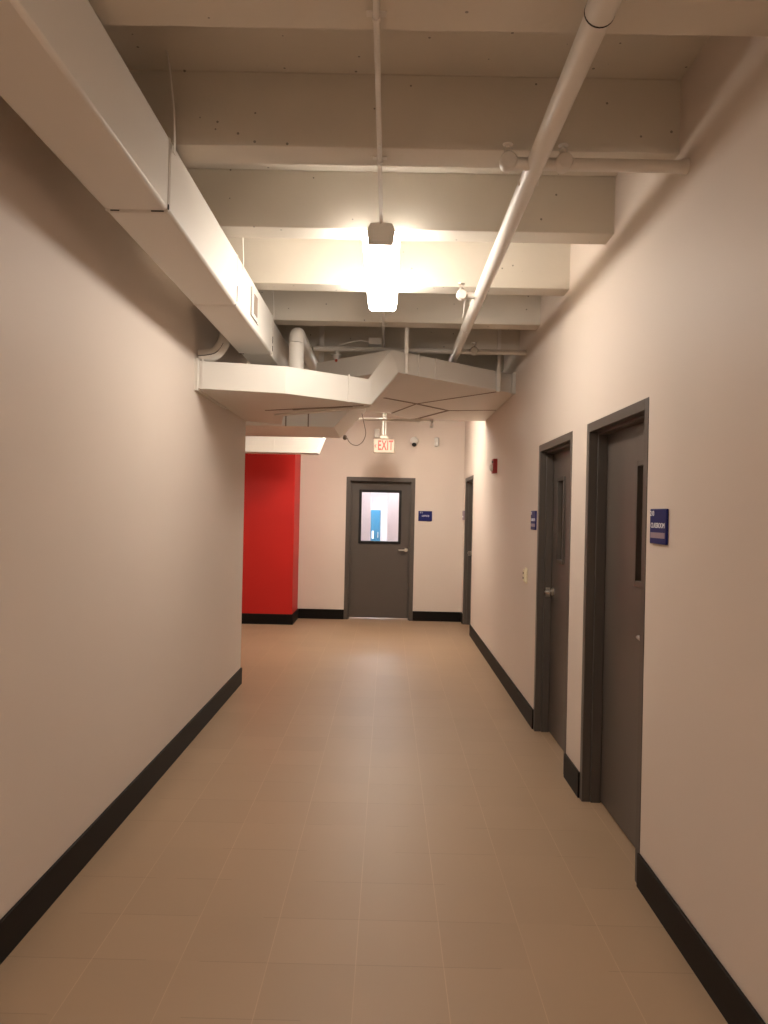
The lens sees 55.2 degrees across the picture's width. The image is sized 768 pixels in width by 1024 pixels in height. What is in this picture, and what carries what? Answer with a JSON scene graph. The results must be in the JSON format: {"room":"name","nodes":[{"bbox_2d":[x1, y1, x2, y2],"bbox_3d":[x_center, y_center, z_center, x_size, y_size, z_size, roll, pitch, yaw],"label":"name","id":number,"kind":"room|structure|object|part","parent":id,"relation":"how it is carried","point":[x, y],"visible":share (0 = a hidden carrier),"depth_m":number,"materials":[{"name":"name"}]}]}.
{"room":"school corridor","nodes":[
{"label":"school corridor","id":0,"kind":"room"},
{"bbox_2d":[0,96,246,918],"bbox_3d":[-3.169,-0.141,1.477,3.642,3.430,10.920,1,0,0],"label":"wall","id":1,"kind":"structure","parent":0,"point":[122,483],"depth_m":3.37,"materials":[{"name":"paint"}]},
{"bbox_2d":[0,668,241,964],"bbox_3d":[-1.377,1.535,1.465,0.013,0.155,10.920,1,0,0],"label":"baseboard","id":2,"kind":"structure","parent":1,"relation":"attached to","point":[21,918],"depth_m":3.45,"materials":[{"name":"plastic"}]},
{"bbox_2d":[0,617,727,1023],"bbox_3d":[-1.701,1.663,6.507,6.600,0.100,21.000,1,0,0],"label":"floor","id":3,"kind":"structure","parent":0,"point":[370,828],"depth_m":3.28,"materials":[{"name":"beige tile"}]},
{"bbox_2d":[242,453,300,613],"bbox_3d":[-1.915,-0.101,10.936,1.247,3.430,0.650,1,0,0],"label":"wall pier","id":4,"kind":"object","parent":3,"relation":"on","point":[272,481],"visible":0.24,"depth_m":10.61,"materials":[{"name":"red paint"}]},
{"bbox_2d":[241,609,297,624],"bbox_3d":[-1.944,1.538,10.927,1.260,0.150,0.663,1,0,0],"label":"baseboard","id":5,"kind":"object","parent":4,"relation":"attached to","point":[247,618],"visible":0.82,"depth_m":10.59,"materials":[{"name":"plastic"}]},
{"bbox_2d":[370,510,380,540],"bbox_3d":[-0.260,0.806,15.655,0.345,1.700,0.490,1,0,0],"label":"locker","id":6,"kind":"object","parent":3,"relation":"on","point":[375,514],"visible":0.34,"depth_m":15.43,"materials":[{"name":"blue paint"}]},
{"bbox_2d":[371,492,387,540],"bbox_3d":[0.071,0.311,14.199,3.200,2.700,5.600,1,0,0],"label":"wall","id":7,"kind":"structure","parent":0,"point":[379,501],"depth_m":16.90,"materials":[{"name":"paint"}]},
{"bbox_2d":[361,492,398,540],"bbox_3d":[0.065,0.309,13.059,3.000,2.700,0.120,1,0,0],"label":"wall","id":8,"kind":"structure","parent":0,"point":[393,498],"depth_m":13.00,"materials":[{"name":"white paint"}]},
{"bbox_2d":[298,411,464,619],"bbox_3d":[-1.859,-0.100,11.335,6.155,3.430,0.150,1,0,0],"label":"wall","id":9,"kind":"structure","parent":0,"point":[438,472],"depth_m":11.25,"materials":[{"name":"paint"}]},
{"bbox_2d":[298,609,343,618],"bbox_3d":[-0.965,1.560,11.247,0.695,0.150,0.013,1,0,0],"label":"baseboard","id":10,"kind":"structure","parent":9,"relation":"attached to","point":[302,613],"depth_m":11.24,"materials":[{"name":"plastic"}]},
{"bbox_2d":[374,429,379,437],"bbox_3d":[-0.107,-1.202,11.215,0.083,0.130,0.075,1,0,0],"label":"emergency light","id":11,"kind":"object","parent":9,"relation":"attached to","point":[376,431],"visible":1,"depth_m":11.20,"materials":[{"name":"white plastic"}]},
{"bbox_2d":[344,477,415,620],"bbox_3d":[-0.068,0.562,11.329,1.055,2.184,0.165,1,0,0],"label":"door","id":12,"kind":"structure","parent":9,"relation":"in","point":[378,577],"depth_m":11.35,"materials":[{"name":"grey paint"}]},
{"bbox_2d":[410,437,417,446],"bbox_3d":[0.459,-1.071,11.200,0.132,0.151,0.099,1,0,0],"label":"security camera","id":13,"kind":"object","parent":9,"relation":"attached to","point":[413,441],"visible":1,"depth_m":11.16,"materials":[{"name":"white plastic"}]},
{"bbox_2d":[418,511,431,520],"bbox_3d":[0.630,0.062,11.238,0.208,0.153,0.017,1,0,0],"label":"room sign","id":14,"kind":"object","parent":9,"relation":"attached to","point":[422,515],"visible":1,"depth_m":11.23,"materials":[{"name":"blue plastic"}]},
{"bbox_2d":[412,611,460,621],"bbox_3d":[0.803,1.598,11.237,0.732,0.150,0.013,1,0,0],"label":"baseboard","id":15,"kind":"structure","parent":9,"relation":"attached to","point":[417,615],"depth_m":11.23,"materials":[{"name":"plastic"}]},
{"bbox_2d":[434,437,438,446],"bbox_3d":[0.803,-1.069,11.223,0.066,0.138,0.049,1,0,0],"label":"sensor","id":16,"kind":"object","parent":9,"relation":"attached to","point":[436,439],"visible":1,"depth_m":11.20,"materials":[{"name":"white plastic"}]},
{"bbox_2d":[103,25,709,176],"bbox_3d":[-1.639,-1.896,3.712,6.600,0.150,15.400,1,0,0],"label":"ceiling","id":17,"kind":"structure","parent":0,"point":[189,48],"depth_m":2.87,"materials":[{"name":"paint"}]},
{"bbox_2d":[0,0,288,366],"bbox_3d":[-0.965,-1.494,2.610,0.263,0.626,13.196,1,0,0],"label":"air duct","id":18,"kind":"object","parent":17,"relation":"hanging from","point":[62,73],"visible":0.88,"depth_m":2.53,"materials":[{"name":"white metal"}]},
{"bbox_3d":[-0.833,-1.325,4.737,0.006,0.180,0.260,1,0,0],"label":"access panel","id":19,"kind":"part","parent":18,"relation":"part of","materials":[{"name":"white paint"}]},
{"bbox_2d":[245,436,325,454],"bbox_3d":[-2.047,-1.308,9.770,2.545,1.026,0.326,1,0,0],"label":"duct","id":20,"kind":"object","parent":17,"relation":"hanging from","point":[253,444],"visible":0.22,"depth_m":9.61,"materials":[{"name":"white metal"}]},
{"bbox_2d":[194,326,515,424],"bbox_3d":[-0.036,-1.297,7.002,2.513,0.969,3.860,1,0,0],"label":"ceiling panel","id":21,"kind":"object","parent":17,"relation":"hanging from","point":[407,385],"visible":0.96,"depth_m":6.04,"materials":[{"name":"white paint"}]},
{"bbox_2d":[198,332,229,361],"bbox_3d":[-1.195,-1.267,5.226,0.283,0.436,0.137,1,0,-42],"label":"pipe elbow","id":22,"kind":"object","parent":21,"relation":"on","point":[218,350],"visible":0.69,"depth_m":5.17,"materials":[{"name":"white paint"}]},
{"bbox_2d":[288,327,318,370],"bbox_3d":[-0.670,-1.239,7.116,0.120,0.408,2.980,1,0,0],"label":"duct","id":23,"kind":"object","parent":21,"relation":"attached to","point":[300,349],"visible":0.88,"depth_m":5.66,"materials":[{"name":"white metal"}]},
{"bbox_2d":[246,408,365,437],"bbox_3d":[-1.772,-1.098,7.726,3.125,0.480,1.050,1,0,0],"label":"duct","id":24,"kind":"object","parent":21,"relation":"attached to","point":[334,424],"visible":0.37,"depth_m":7.38,"materials":[{"name":"white metal"}]},
{"bbox_2d":[343,414,365,445],"bbox_3d":[-0.330,-0.917,8.189,0.259,0.344,0.178,1,0,0],"label":"cable","id":25,"kind":"object","parent":24,"relation":"hanging from","point":[344,436],"visible":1,"depth_m":8.22,"materials":[{"name":"black rubber"}]},
{"bbox_3d":[-0.551,-1.548,6.525,0.040,0.490,0.040,1,0,0],"label":"hanger rod","id":26,"kind":"part","parent":21,"relation":"part of","materials":[{"name":"white paint"}]},
{"bbox_3d":[0.185,-1.523,5.899,0.030,0.510,0.025,1,0,0],"label":"hanger rod","id":27,"kind":"part","parent":21,"relation":"part of","materials":[{"name":"white paint"}]},
{"bbox_3d":[1.038,-1.504,6.612,0.028,0.510,0.030,1,0,0],"label":"hanger rod","id":28,"kind":"part","parent":21,"relation":"part of","materials":[{"name":"white paint"}]},
{"bbox_2d":[247,351,503,371],"bbox_3d":[-1.821,-1.669,7.641,6.205,0.300,0.166,1,0,0],"label":"ceiling beam","id":29,"kind":"structure","parent":17,"relation":"attached to","point":[489,362],"depth_m":7.55,"materials":[{"name":"paint"}]},
{"bbox_2d":[373,413,394,453],"bbox_3d":[0.008,-1.299,10.302,0.304,0.955,0.070,1,0,0],"label":"exit sign","id":30,"kind":"object","parent":17,"relation":"hanging from","point":[382,445],"visible":0.89,"depth_m":10.28,"materials":[{"name":"white plastic"}]},
{"bbox_3d":[-0.007,-1.421,10.302,0.022,0.710,0.022,1,0,0],"label":"stem","id":31,"kind":"part","parent":30,"relation":"part of","materials":[{"name":"white plastic"}]},
{"bbox_3d":[0.000,-0.921,10.302,0.304,0.200,0.050,1,0,0],"label":"panel","id":32,"kind":"part","parent":30,"relation":"part of","materials":[{"name":"white plastic"}]},
{"bbox_2d":[357,418,433,427],"bbox_3d":[0.104,-1.369,8.302,0.931,0.815,0.044,1,0,0],"label":"pipe","id":33,"kind":"object","parent":17,"relation":"hanging from","point":[359,419],"visible":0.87,"depth_m":8.29,"materials":[{"name":"white metal"}]},
{"bbox_2d":[276,325,519,349],"bbox_3d":[-0.030,-1.632,6.718,2.613,0.300,0.166,1,0,0],"label":"ceiling beam","id":34,"kind":"structure","parent":17,"relation":"attached to","point":[440,338],"depth_m":6.64,"materials":[{"name":"paint"}]},
{"bbox_2d":[227,237,570,295],"bbox_3d":[-0.040,-1.635,4.892,2.613,0.300,0.166,1,0,0],"label":"ceiling beam","id":35,"kind":"structure","parent":17,"relation":"attached to","point":[289,264],"depth_m":4.81,"materials":[{"name":"paint"}]},
{"bbox_2d":[258,290,540,329],"bbox_3d":[-0.035,-1.633,5.817,2.613,0.300,0.166,1,0,0],"label":"ceiling beam","id":36,"kind":"structure","parent":17,"relation":"attached to","point":[308,308],"depth_m":5.74,"materials":[{"name":"paint"}]},
{"bbox_2d":[369,311,386,346],"bbox_3d":[-0.053,-1.455,5.782,0.160,0.058,1.680,1,0,0],"label":"conduit","id":37,"kind":"object","parent":36,"relation":"attached to","point":[373,342],"visible":0.83,"depth_m":6.25,"materials":[{"name":"white metal"}]},
{"bbox_2d":[337,340,368,345],"bbox_3d":[-0.266,-1.448,6.312,0.273,0.064,0.019,1,0,2],"label":"wire","id":38,"kind":"object","parent":37,"relation":"attached to","point":[356,340],"visible":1,"depth_m":6.31,"materials":[{"name":"white paint"}]},
{"bbox_2d":[187,169,615,244],"bbox_3d":[-0.045,-1.636,3.942,2.613,0.300,0.166,1,0,0],"label":"ceiling beam","id":39,"kind":"structure","parent":17,"relation":"attached to","point":[244,203],"depth_m":3.86,"materials":[{"name":"paint"}]},
{"bbox_2d":[362,222,399,310],"bbox_3d":[-0.012,-1.406,4.332,0.194,0.120,1.220,1,0,0],"label":"ceiling light","id":40,"kind":"object","parent":39,"relation":"hanging from","point":[381,242],"visible":1,"depth_m":4.01,"materials":[{"name":"white plastic"}]},
{"bbox_2d":[129,70,680,167],"bbox_3d":[-0.050,-1.637,3.082,2.613,0.300,0.166,1,0,0],"label":"ceiling beam","id":41,"kind":"structure","parent":17,"relation":"attached to","point":[221,117],"depth_m":3.00,"materials":[{"name":"paint"}]},
{"bbox_2d":[313,0,689,362],"bbox_3d":[0.286,-1.370,2.501,1.825,0.222,13.000,1,0,0],"label":"pipe","id":42,"kind":"object","parent":41,"relation":"attached to","point":[598,14],"visible":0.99,"depth_m":2.89,"materials":[{"name":"white metal"}]},
{"bbox_2d":[88,0,767,36],"bbox_3d":[-0.054,-1.639,2.192,2.613,0.300,0.166,1,0,0],"label":"ceiling beam","id":43,"kind":"structure","parent":17,"relation":"attached to","point":[645,17],"depth_m":2.19,"materials":[{"name":"paint"}]},
{"bbox_2d":[461,36,767,1023],"bbox_3d":[1.251,-0.043,3.693,0.150,3.430,15.400,1,0,0],"label":"wall","id":44,"kind":"structure","parent":0,"point":[672,311],"depth_m":2.85,"materials":[{"name":"paint"}]},
{"bbox_2d":[462,475,473,624],"bbox_3d":[1.279,0.590,10.522,0.165,2.184,1.020,1,0,0],"label":"door","id":45,"kind":"structure","parent":44,"relation":"in","point":[468,525],"depth_m":10.97,"materials":[{"name":"grey paint"}]},
{"bbox_2d":[489,459,496,473],"bbox_3d":[1.170,-0.492,7.894,0.077,0.155,0.130,1,0,0],"label":"fire alarm","id":46,"kind":"object","parent":44,"relation":"attached to","point":[493,468],"visible":1,"depth_m":7.83,"materials":[{"name":"red plastic"}]},
{"bbox_2d":[469,624,533,728],"bbox_3d":[1.157,1.601,7.834,0.013,0.150,4.355,1,0,0],"label":"baseboard","id":47,"kind":"structure","parent":44,"relation":"attached to","point":[524,707],"depth_m":6.94,"materials":[{"name":"plastic"}]},
{"bbox_2d":[522,567,527,583],"bbox_3d":[1.162,0.523,6.068,0.031,0.130,0.080,1,0,0],"label":"light switch","id":48,"kind":"object","parent":44,"relation":"attached to","point":[525,570],"visible":1,"depth_m":6.04,"materials":[{"name":"beige plastic"}]},
{"bbox_2d":[531,511,536,529],"bbox_3d":[1.179,0.065,5.793,0.012,0.150,0.188,1,0,0],"label":"room sign","id":49,"kind":"object","parent":44,"relation":"attached to","point":[533,513],"visible":1,"depth_m":5.75,"materials":[{"name":"blue plastic"}]},
{"bbox_2d":[533,431,572,773],"bbox_3d":[1.250,0.582,5.147,0.165,2.184,1.020,1,0,0],"label":"door","id":50,"kind":"structure","parent":44,"relation":"in","point":[555,455],"depth_m":5.51,"materials":[{"name":"grey paint"}]},
{"bbox_3d":[1.240,0.599,5.492,0.068,0.062,0.153,1,0,0],"label":"handle","id":51,"kind":"part","parent":50,"relation":"part of","materials":[{"name":"metal"}]},
{"bbox_3d":[1.307,0.060,5.330,0.068,0.630,0.215,1,0,0],"label":"vision frame","id":52,"kind":"part","parent":50,"relation":"part of","materials":[{"name":"grey paint"}]},
{"bbox_3d":[1.306,0.060,5.330,0.006,0.574,0.159,1,0,0],"label":"vision glass","id":53,"kind":"part","parent":50,"relation":"part of","materials":[{"name":"black"}]},
{"bbox_2d":[564,753,579,797],"bbox_3d":[1.139,1.596,4.464,0.013,0.150,0.345,1,0,0],"label":"baseboard","id":54,"kind":"structure","parent":44,"relation":"attached to","point":[571,773],"depth_m":4.43,"materials":[{"name":"plastic"}]},
{"bbox_2d":[579,397,648,882],"bbox_3d":[1.243,0.580,3.785,0.165,2.184,1.015,1,0,0],"label":"door","id":55,"kind":"structure","parent":44,"relation":"in","point":[617,442],"depth_m":4.01,"materials":[{"name":"grey paint"}]},
{"bbox_3d":[1.298,0.058,3.605,0.068,0.630,0.215,1,0,0],"label":"vision frame","id":56,"kind":"part","parent":55,"relation":"part of","materials":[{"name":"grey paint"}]},
{"bbox_2d":[650,509,668,544],"bbox_3d":[1.165,0.061,3.116,0.012,0.150,0.188,1,0,0],"label":"room sign","id":57,"kind":"object","parent":44,"relation":"attached to","point":[659,518],"visible":1,"depth_m":3.10,"materials":[{"name":"blue plastic"}]},
{"bbox_2d":[636,853,765,1023],"bbox_3d":[1.113,1.589,-0.366,0.013,0.150,7.285,1,0,0],"label":"baseboard","id":58,"kind":"structure","parent":44,"relation":"attached to","point":[734,1006],"depth_m":2.64,"materials":[{"name":"plastic"}]},
{"bbox_3d":[-0.060,-1.640,1.234,2.613,0.300,0.166,1,0,0],"label":"ceiling beam","id":59,"kind":"structure","parent":0,"visible":0},
{"bbox_2d":[366,0,386,223],"bbox_3d":[-0.027,-1.475,1.382,0.060,0.028,4.680,1,0,0],"label":"conduit","id":60,"kind":"object","parent":59,"relation":"attached to","point":[376,14],"visible":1,"depth_m":2.56,"materials":[{"name":"white metal"}]}
]}

